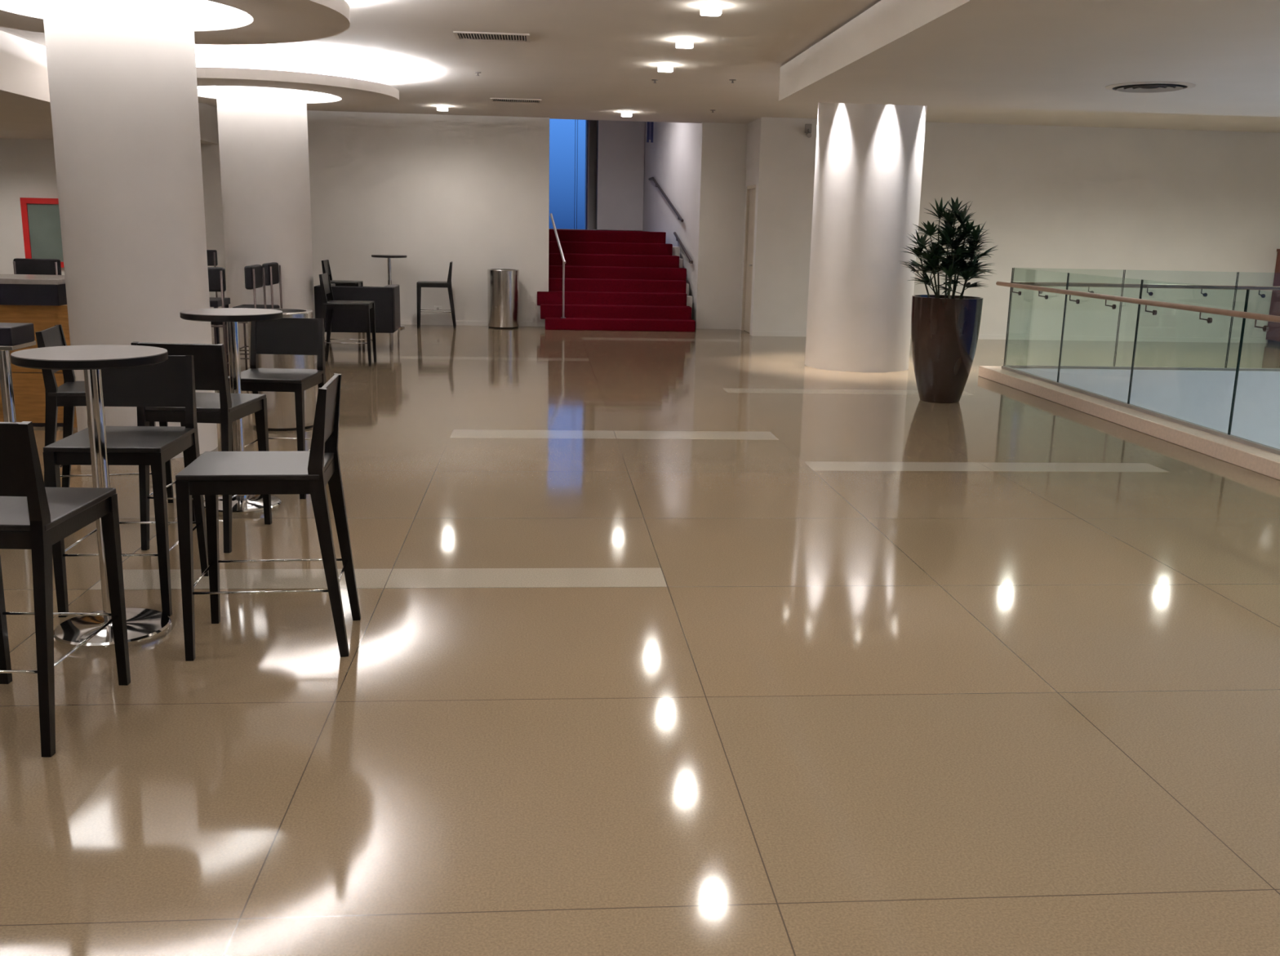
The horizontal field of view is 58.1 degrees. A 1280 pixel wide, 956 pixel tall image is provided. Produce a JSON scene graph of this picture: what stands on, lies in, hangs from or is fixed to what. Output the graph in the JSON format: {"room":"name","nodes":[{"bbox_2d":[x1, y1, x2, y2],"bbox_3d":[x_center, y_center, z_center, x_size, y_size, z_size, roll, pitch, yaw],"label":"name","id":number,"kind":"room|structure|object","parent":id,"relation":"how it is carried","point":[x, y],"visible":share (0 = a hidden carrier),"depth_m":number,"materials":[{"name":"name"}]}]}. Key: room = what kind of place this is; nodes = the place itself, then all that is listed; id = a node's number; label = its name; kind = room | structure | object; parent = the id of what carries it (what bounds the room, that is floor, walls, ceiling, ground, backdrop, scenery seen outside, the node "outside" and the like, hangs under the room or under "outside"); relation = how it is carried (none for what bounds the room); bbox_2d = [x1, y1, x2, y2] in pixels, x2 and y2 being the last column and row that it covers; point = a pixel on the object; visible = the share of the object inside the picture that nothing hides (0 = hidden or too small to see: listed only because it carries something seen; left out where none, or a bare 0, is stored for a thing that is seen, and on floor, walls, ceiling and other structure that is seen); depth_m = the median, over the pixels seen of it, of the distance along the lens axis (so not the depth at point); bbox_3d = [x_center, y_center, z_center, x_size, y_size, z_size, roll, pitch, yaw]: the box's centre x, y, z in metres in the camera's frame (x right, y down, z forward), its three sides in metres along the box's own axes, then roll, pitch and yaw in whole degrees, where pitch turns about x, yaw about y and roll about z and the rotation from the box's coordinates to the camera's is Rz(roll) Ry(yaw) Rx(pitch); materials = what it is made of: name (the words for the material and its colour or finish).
{"room":"lobby","nodes":[
{"label":"lobby","id":0,"kind":"room"},
{"bbox_2d":[0,30,217,143],"bbox_3d":[-8.893,-2.618,4.709,7.060,0.530,25.750,0,12,-5],"label":"ceiling","id":1,"kind":"structure","parent":0,"point":[25,113],"depth_m":11.49,"materials":[{"name":"paint"}]},
{"bbox_2d":[41,0,217,458],"bbox_3d":[-3.423,-1.787,7.794,0.900,3.230,0.900,0,12,-5],"label":"column","id":2,"kind":"structure","parent":0,"point":[122,73],"depth_m":7.41,"materials":[{"name":"paint"}]},
{"bbox_2d":[214,57,316,367],"bbox_3d":[-4.131,-2.889,12.783,0.930,3.230,0.930,0,12,-5],"label":"column","id":3,"kind":"structure","parent":0,"point":[264,144],"depth_m":12.37,"materials":[{"name":"paint"}]},
{"bbox_2d":[0,107,701,326],"bbox_3d":[-6.271,-4.580,17.819,14.500,4.300,0.180,0,12,-5],"label":"wall","id":4,"kind":"structure","parent":0,"point":[471,192],"depth_m":18.00,"materials":[{"name":"white paint"}]},
{"bbox_2d":[19,197,63,267],"bbox_3d":[-8.845,-3.751,17.665,1.150,1.035,0.050,0,12,-5],"label":"window","id":5,"kind":"structure","parent":4,"relation":"in","point":[41,221],"depth_m":17.62,"materials":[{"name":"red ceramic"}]},
{"bbox_2d":[434,306,441,311],"bbox_3d":[-3.224,-2.702,18.389,0.120,0.080,0.014,0,12,-5],"label":"wall socket","id":6,"kind":"object","parent":4,"relation":"attached to","point":[435,307],"visible":0.9,"depth_m":18.38,"materials":[{"name":"white plastic"}]},
{"bbox_2d":[400,320,543,326],"bbox_3d":[-7.544,-2.497,18.070,12.020,0.070,0.012,0,12,-5],"label":"baseboard","id":7,"kind":"structure","parent":4,"relation":"attached to","point":[402,322],"depth_m":18.46,"materials":[{"name":"white paint"}]},
{"bbox_2d":[548,120,644,231],"bbox_3d":[-0.913,-5.746,23.717,2.330,4.300,1.020,0,12,-5],"label":"wall","id":8,"kind":"structure","parent":0,"point":[616,148],"depth_m":23.21,"materials":[{"name":"white paint"}]},
{"bbox_2d":[548,119,588,229],"bbox_3d":[-1.449,-6.268,23.167,0.805,2.470,0.100,0,12,-5],"label":"window","id":9,"kind":"structure","parent":8,"relation":"in","point":[587,148],"depth_m":23.17,"materials":[{"name":"blue glass"}]},
{"bbox_2d":[563,229,647,231],"bbox_3d":[-0.768,-4.594,21.732,1.930,0.140,3.600,0,12,-5],"label":"floor","id":10,"kind":"structure","parent":0,"point":[563,229],"depth_m":22.14,"materials":[{"name":"carpet"}]},
{"bbox_2d":[0,324,1279,955],"bbox_3d":[-0.071,0.176,6.710,25.000,0.001,27.000,0,12,-5],"label":"floor","id":11,"kind":"structure","parent":0,"point":[700,642],"depth_m":4.11,"materials":[{"name":"beige tile"}]},
{"bbox_2d":[0,322,35,422],"bbox_3d":[-3.442,-0.216,5.651,0.940,1.072,0.264,0,12,-5],"label":"table","id":12,"kind":"object","parent":11,"relation":"on","point":[13,335],"visible":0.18,"depth_m":5.60,"materials":[{"name":"silver metal"}]},
{"bbox_2d":[13,257,61,275],"bbox_3d":[-6.214,-1.721,12.098,0.450,1.150,0.428,0,12,-5],"label":"padded chair","id":13,"kind":"object","parent":11,"relation":"on","point":[21,266],"visible":0.18,"depth_m":11.81,"materials":[{"name":"black leather"}]},
{"bbox_2d":[0,274,77,427],"bbox_3d":[-6.067,-1.009,8.902,3.455,1.125,0.680,0,12,-5],"label":"bar counter","id":14,"kind":"object","parent":11,"relation":"on","point":[38,300],"depth_m":8.71,"materials":[{"name":"wood"}]},
{"bbox_2d":[0,274,65,284],"bbox_3d":[-6.073,-1.539,8.785,3.420,0.040,0.680,0,12,-5],"label":"countertop","id":15,"kind":"structure","parent":14,"relation":"on","point":[38,279],"depth_m":8.60,"materials":[{"name":"stone"}]},
{"bbox_2d":[0,421,130,756],"bbox_3d":[-1.990,0.282,3.647,0.452,1.016,0.587,1,12,-2],"label":"bar stool","id":16,"kind":"object","parent":11,"relation":"on","point":[35,517],"visible":1,"depth_m":3.46,"materials":[{"name":"black wood"}]},
{"bbox_2d":[10,344,171,651],"bbox_3d":[-2.058,0.068,4.413,0.530,1.102,0.530,0,12,-5],"label":"pedestal table","id":17,"kind":"object","parent":11,"relation":"on","point":[144,625],"visible":0.78,"depth_m":4.35,"materials":[{"name":"silver metal"}]},
{"bbox_2d":[35,324,173,502],"bbox_3d":[-2.901,-0.303,6.242,0.587,1.016,0.452,-2,13,-14],"label":"bar stool","id":18,"kind":"object","parent":11,"relation":"on","point":[72,393],"visible":0.34,"depth_m":6.04,"materials":[{"name":"black wood"}]},
{"bbox_2d":[42,355,208,617],"bbox_3d":[-2.157,0.010,4.881,0.452,1.016,0.587,0,12,-5],"label":"bar stool","id":19,"kind":"object","parent":11,"relation":"on","point":[171,383],"visible":0.64,"depth_m":4.85,"materials":[{"name":"black wood"}]},
{"bbox_2d":[130,342,271,552],"bbox_3d":[-2.202,-0.195,5.818,0.452,1.016,0.587,2,12,2],"label":"bar stool","id":20,"kind":"object","parent":11,"relation":"on","point":[224,407],"visible":0.58,"depth_m":5.58,"materials":[{"name":"black wood"}]},
{"bbox_2d":[206,249,225,330],"bbox_3d":[-6.305,-2.733,16.738,0.450,1.150,0.428,0,12,-5],"label":"padded chair","id":21,"kind":"object","parent":11,"relation":"on","point":[211,254],"visible":0.15,"depth_m":16.47,"materials":[{"name":"black leather"}]},
{"bbox_2d":[207,266,228,371],"bbox_3d":[-4.125,-1.436,11.002,0.450,1.150,0.428,0,12,-5],"label":"padded chair","id":22,"kind":"object","parent":11,"relation":"on","point":[216,275],"visible":0.23,"depth_m":10.74,"materials":[{"name":"black leather"}]},
{"bbox_2d":[209,297,230,344],"bbox_3d":[-4.497,-1.442,11.836,0.480,0.790,0.480,0,12,-5],"label":"table","id":23,"kind":"object","parent":11,"relation":"on","point":[215,302],"visible":0.23,"depth_m":11.63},
{"bbox_2d":[179,307,283,516],"bbox_3d":[-2.242,-0.372,6.417,0.530,1.102,0.530,-5,14,-27],"label":"pedestal table","id":24,"kind":"object","parent":11,"relation":"on","point":[242,504],"visible":0.78,"depth_m":6.34,"materials":[{"name":"silver metal"}]},
{"bbox_2d":[213,264,266,376],"bbox_3d":[-3.980,-1.537,11.479,0.428,1.150,0.450,0,12,-5],"label":"padded chair","id":25,"kind":"object","parent":11,"relation":"on","point":[254,277],"visible":0.35,"depth_m":11.30,"materials":[{"name":"black leather"}]},
{"bbox_2d":[232,262,282,369],"bbox_3d":[-4.040,-1.693,12.190,0.428,1.150,0.450,0,12,-5],"label":"padded chair","id":26,"kind":"object","parent":11,"relation":"on","point":[271,269],"visible":0.43,"depth_m":12.12,"materials":[{"name":"black leather"}]},
{"bbox_2d":[175,373,360,661],"bbox_3d":[-1.402,0.132,4.395,0.587,1.016,0.452,0,12,-7],"label":"bar stool","id":27,"kind":"object","parent":11,"relation":"on","point":[211,474],"visible":1,"depth_m":4.24,"materials":[{"name":"black wood"}]},
{"bbox_2d":[227,317,325,498],"bbox_3d":[-2.170,-0.437,6.934,0.452,1.016,0.587,1,12,0],"label":"bar stool","id":28,"kind":"object","parent":11,"relation":"on","point":[283,335],"visible":0.58,"depth_m":7.05,"materials":[{"name":"black wood"}]},
{"bbox_2d":[247,308,315,431],"bbox_3d":[-2.806,-0.856,9.047,0.492,0.905,0.492,-7,15,-33],"label":"waste bin","id":29,"kind":"object","parent":11,"relation":"on","point":[281,406],"visible":0.41,"depth_m":8.88,"materials":[{"name":"metal"}]},
{"bbox_2d":[321,259,363,286],"bbox_3d":[-4.525,-2.788,17.497,0.587,1.016,0.452,0,12,-5],"label":"bar stool","id":30,"kind":"object","parent":11,"relation":"on","point":[325,264],"visible":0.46,"depth_m":17.27,"materials":[{"name":"black wood"}]},
{"bbox_2d":[319,272,376,366],"bbox_3d":[-3.335,-1.805,13.098,0.587,1.016,0.452,0,12,-5],"label":"bar stool","id":31,"kind":"object","parent":11,"relation":"on","point":[324,278],"visible":0.91,"depth_m":12.96,"materials":[{"name":"black wood"}]},
{"bbox_2d":[314,283,400,351],"bbox_3d":[-3.592,-2.055,14.722,0.960,0.800,0.730,0,12,-5],"label":"armchair","id":32,"kind":"object","parent":11,"relation":"on","point":[386,299],"visible":0.71,"depth_m":14.36,"materials":[{"name":"black leather"}]},
{"bbox_2d":[371,254,406,328],"bbox_3d":[-3.837,-2.862,17.693,0.530,1.102,0.530,9,15,33],"label":"pedestal table","id":33,"kind":"object","parent":11,"relation":"on","point":[388,257],"visible":0.59,"depth_m":17.57,"materials":[{"name":"silver metal"}]},
{"bbox_2d":[416,261,456,328],"bbox_3d":[-3.161,-2.846,17.898,0.587,1.016,0.452,0,12,-8],"label":"bar stool","id":34,"kind":"object","parent":11,"relation":"on","point":[420,284],"visible":1,"depth_m":17.70,"materials":[{"name":"black wood"}]},
{"bbox_2d":[487,268,519,328],"bbox_3d":[-2.153,-2.826,18.162,0.492,0.905,0.492,0,12,-5],"label":"waste bin","id":35,"kind":"object","parent":11,"relation":"on","point":[503,284],"visible":1,"depth_m":17.97,"materials":[{"name":"metal"}]},
{"bbox_2d":[537,229,695,331],"bbox_3d":[-0.442,-3.323,19.163,2.522,1.524,2.500,0,12,-5],"label":"staircase","id":36,"kind":"structure","parent":11,"relation":"on","point":[615,280],"depth_m":18.82,"materials":[{"name":"carpet"}]},
{"bbox_2d":[550,213,565,318],"bbox_3d":[-1.327,-3.446,18.594,0.079,1.617,1.442,-1,13,-12],"label":"stair rail","id":37,"kind":"object","parent":36,"relation":"on","point":[551,214],"visible":1,"depth_m":18.09,"materials":[{"name":"metal"}]},
{"bbox_2d":[694,122,747,328],"bbox_3d":[1.327,-4.554,18.467,0.750,4.300,0.180,0,12,-5],"label":"wall pier","id":38,"kind":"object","parent":11,"relation":"on","point":[723,146],"visible":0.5,"depth_m":18.48,"materials":[{"name":"white paint"}]},
{"bbox_2d":[898,196,998,403],"bbox_3d":[2.959,-1.718,11.135,0.952,1.948,0.888,-9,16,-38],"label":"potted palm","id":39,"kind":"object","parent":11,"relation":"on","point":[945,328],"visible":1,"depth_m":10.95,"materials":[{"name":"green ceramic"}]},
{"bbox_2d":[911,294,982,403],"bbox_3d":[2.948,-1.252,11.203,0.664,1.008,0.664,0,12,-5],"label":"pot","id":40,"kind":"object","parent":39,"relation":"attached to","point":[945,328],"depth_m":10.96,"materials":[{"name":"brown ceramic"}]},
{"bbox_2d":[978,365,1279,479],"bbox_3d":[8.401,0.113,7.577,7.970,0.118,12.520,0,12,-5],"label":"kerb","id":41,"kind":"object","parent":11,"relation":"on","point":[1264,462],"visible":0.67,"depth_m":9.64,"materials":[{"name":"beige stone"}]},
{"bbox_2d":[995,267,1279,454],"bbox_3d":[4.577,-0.562,7.367,0.145,1.128,11.830,0,12,-5],"label":"glass balustrade","id":42,"kind":"object","parent":41,"relation":"on","point":[1245,314],"visible":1,"depth_m":9.89,"materials":[{"name":"clear glass"}]},
{"bbox_2d":[1004,267,1279,371],"bbox_3d":[8.004,-1.809,13.439,7.702,1.128,0.145,0,12,-5],"label":"glass balustrade","id":43,"kind":"object","parent":41,"relation":"on","point":[1122,285],"visible":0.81,"depth_m":13.23,"materials":[{"name":"clear glass"}]},
{"bbox_2d":[1265,248,1279,345],"bbox_3d":[10.510,-2.829,18.100,1.000,1.480,0.451,0,12,-5],"label":"cabinet","id":44,"kind":"object","parent":11,"relation":"on","point":[1273,335],"visible":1,"depth_m":18.18,"materials":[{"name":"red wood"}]},
{"bbox_2d":[0,0,1279,133],"bbox_3d":[0.052,-2.970,5.398,25.000,0.250,25.770,0,12,-5],"label":"ceiling","id":45,"kind":"structure","parent":0,"point":[583,59],"depth_m":11.63,"materials":[{"name":"paint"}]},
{"bbox_2d":[0,0,350,44],"bbox_3d":[-3.392,-3.208,7.484,2.920,0.320,2.920,0,12,-5],"label":"ceiling light","id":46,"kind":"object","parent":45,"relation":"hanging from","point":[215,22],"visible":0.69,"depth_m":7.93,"materials":[{"name":"paint"}]},
{"bbox_2d":[195,55,399,108],"bbox_3d":[-4.100,-4.310,12.473,2.920,0.320,2.920,0,12,-5],"label":"ring","id":47,"kind":"object","parent":45,"relation":"hanging from","point":[343,92],"visible":0.63,"depth_m":11.70,"materials":[{"name":"paint"}]},
{"bbox_2d":[436,105,448,111],"bbox_3d":[-2.822,-5.285,16.476,0.166,0.062,0.166,0,12,-5],"label":"recessed light","id":48,"kind":"object","parent":45,"relation":"in","point":[439,108],"visible":1,"depth_m":16.41,"materials":[{"name":"white glass"}]},
{"bbox_2d":[453,31,529,42],"bbox_3d":[-1.312,-3.922,10.246,0.660,0.012,0.400,0,12,-5],"label":"ceiling vent","id":49,"kind":"object","parent":45,"relation":"in","point":[460,35],"visible":1,"depth_m":10.25,"materials":[{"name":"white metal"}]},
{"bbox_2d":[489,97,541,103],"bbox_3d":[-1.665,-5.071,15.491,0.680,0.012,0.400,0,12,-5],"label":"ceiling vent","id":50,"kind":"object","parent":45,"relation":"in","point":[492,100],"visible":1,"depth_m":15.50,"materials":[{"name":"white metal"}]},
{"bbox_2d":[620,111,632,116],"bbox_3d":[-0.196,-5.287,16.749,0.166,0.062,0.166,0,12,-5],"label":"recessed light","id":51,"kind":"object","parent":45,"relation":"in","point":[624,113],"visible":1,"depth_m":16.68,"materials":[{"name":"white glass"}]},
{"bbox_2d":[657,63,674,71],"bbox_3d":[0.261,-4.204,11.817,0.166,0.062,0.166,0,12,-5],"label":"recessed light","id":52,"kind":"object","parent":45,"relation":"in","point":[661,67],"visible":1,"depth_m":11.75,"materials":[{"name":"white glass"}]},
{"bbox_2d":[675,38,694,48],"bbox_3d":[0.396,-3.853,10.221,0.166,0.062,0.166,0,12,-5],"label":"recessed light","id":53,"kind":"object","parent":45,"relation":"in","point":[680,42],"visible":1,"depth_m":10.15,"materials":[{"name":"white glass"}]},
{"bbox_2d":[699,3,723,16],"bbox_3d":[0.531,-3.503,8.624,0.166,0.062,0.166,0,12,-5],"label":"recessed light","id":54,"kind":"object","parent":45,"relation":"in","point":[706,9],"visible":1,"depth_m":8.56,"materials":[{"name":"white glass"}]},
{"bbox_2d":[642,121,701,319],"bbox_3d":[0.612,-5.117,20.979,0.219,4.300,5.112,-1,12,-10],"label":"wall","id":55,"kind":"structure","parent":0,"point":[673,157],"depth_m":20.23,"materials":[{"name":"white paint"}]},
{"bbox_2d":[648,177,683,222],"bbox_3d":[0.451,-5.100,21.028,0.086,0.846,3.369,-1,12,-10],"label":"stair handrail","id":56,"kind":"object","parent":55,"relation":"attached to","point":[672,206],"visible":1,"depth_m":20.66,"materials":[{"name":"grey metal"}]},
{"bbox_2d":[673,231,693,263],"bbox_3d":[0.744,-3.897,19.483,0.083,0.506,1.450,-1,12,-10],"label":"stair handrail","id":57,"kind":"object","parent":55,"relation":"attached to","point":[677,238],"visible":1,"depth_m":19.39,"materials":[{"name":"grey metal"}]},
{"bbox_2d":[739,118,759,329],"bbox_3d":[1.795,-3.909,18.067,0.180,3.230,0.950,0,12,-5],"label":"wall","id":58,"kind":"structure","parent":0,"point":[753,126],"depth_m":17.99,"materials":[{"name":"white paint"}]},
{"bbox_2d":[741,184,755,334],"bbox_3d":[1.753,-3.426,18.103,0.134,2.270,0.816,0,12,-5],"label":"door","id":59,"kind":"structure","parent":58,"relation":"in","point":[751,189],"depth_m":18.24,"materials":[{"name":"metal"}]},
{"bbox_2d":[804,102,927,372],"bbox_3d":[2.671,-2.942,13.715,1.244,3.230,1.244,0,12,-5],"label":"column","id":60,"kind":"structure","parent":0,"point":[868,164],"depth_m":13.24,"materials":[{"name":"paint"}]},
{"bbox_2d":[750,116,1279,338],"bbox_3d":[6.625,-3.770,17.915,9.780,3.230,0.200,0,12,-5],"label":"wall","id":61,"kind":"structure","parent":0,"point":[1104,202],"depth_m":17.77,"materials":[{"name":"white paint"}]},
{"bbox_2d":[804,124,812,137],"bbox_3d":[2.502,-5.131,17.040,0.101,0.216,0.251,1,12,-1],"label":"security camera","id":62,"kind":"object","parent":61,"relation":"attached to","point":[807,126],"visible":1,"depth_m":17.11,"materials":[{"name":"grey plastic"}]},
{"bbox_2d":[751,331,1267,342],"bbox_3d":[6.600,-2.204,18.148,9.780,0.070,0.012,0,12,-5],"label":"baseboard","id":63,"kind":"structure","parent":61,"relation":"attached to","point":[754,333],"depth_m":18.18,"materials":[{"name":"white paint"}]},
{"bbox_2d":[778,0,1279,116],"bbox_3d":[7.486,-1.940,2.826,10.615,0.350,19.100,0,12,-5],"label":"ceiling","id":64,"kind":"structure","parent":0,"point":[1055,55],"depth_m":8.57,"materials":[{"name":"paint"}]},
{"bbox_2d":[1105,81,1195,93],"bbox_3d":[4.402,-3.370,9.957,0.720,0.022,0.720,0,12,-5],"label":"ceiling vent","id":65,"kind":"object","parent":64,"relation":"in","point":[1137,86],"visible":1,"depth_m":9.89,"materials":[{"name":"grey plastic"}]},
{"bbox_2d":[1014,368,1279,448],"bbox_3d":[8.367,2.167,8.014,7.950,4.317,12.500,0,12,-5],"label":"wall","id":66,"kind":"structure","parent":0,"point":[1202,397],"depth_m":13.39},
{"bbox_3d":[-0.421,-7.371,20.767,2.800,0.150,6.150,0,12,-5],"label":"ceiling","id":67,"kind":"structure","parent":0,"visible":0},
{"bbox_2d":[646,121,653,142],"bbox_3d":[0.199,-6.909,21.717,0.120,1.130,0.024,0,12,-5],"label":"hanging sign","id":68,"kind":"object","parent":67,"relation":"hanging from","point":[650,124],"visible":0.54,"depth_m":21.79,"materials":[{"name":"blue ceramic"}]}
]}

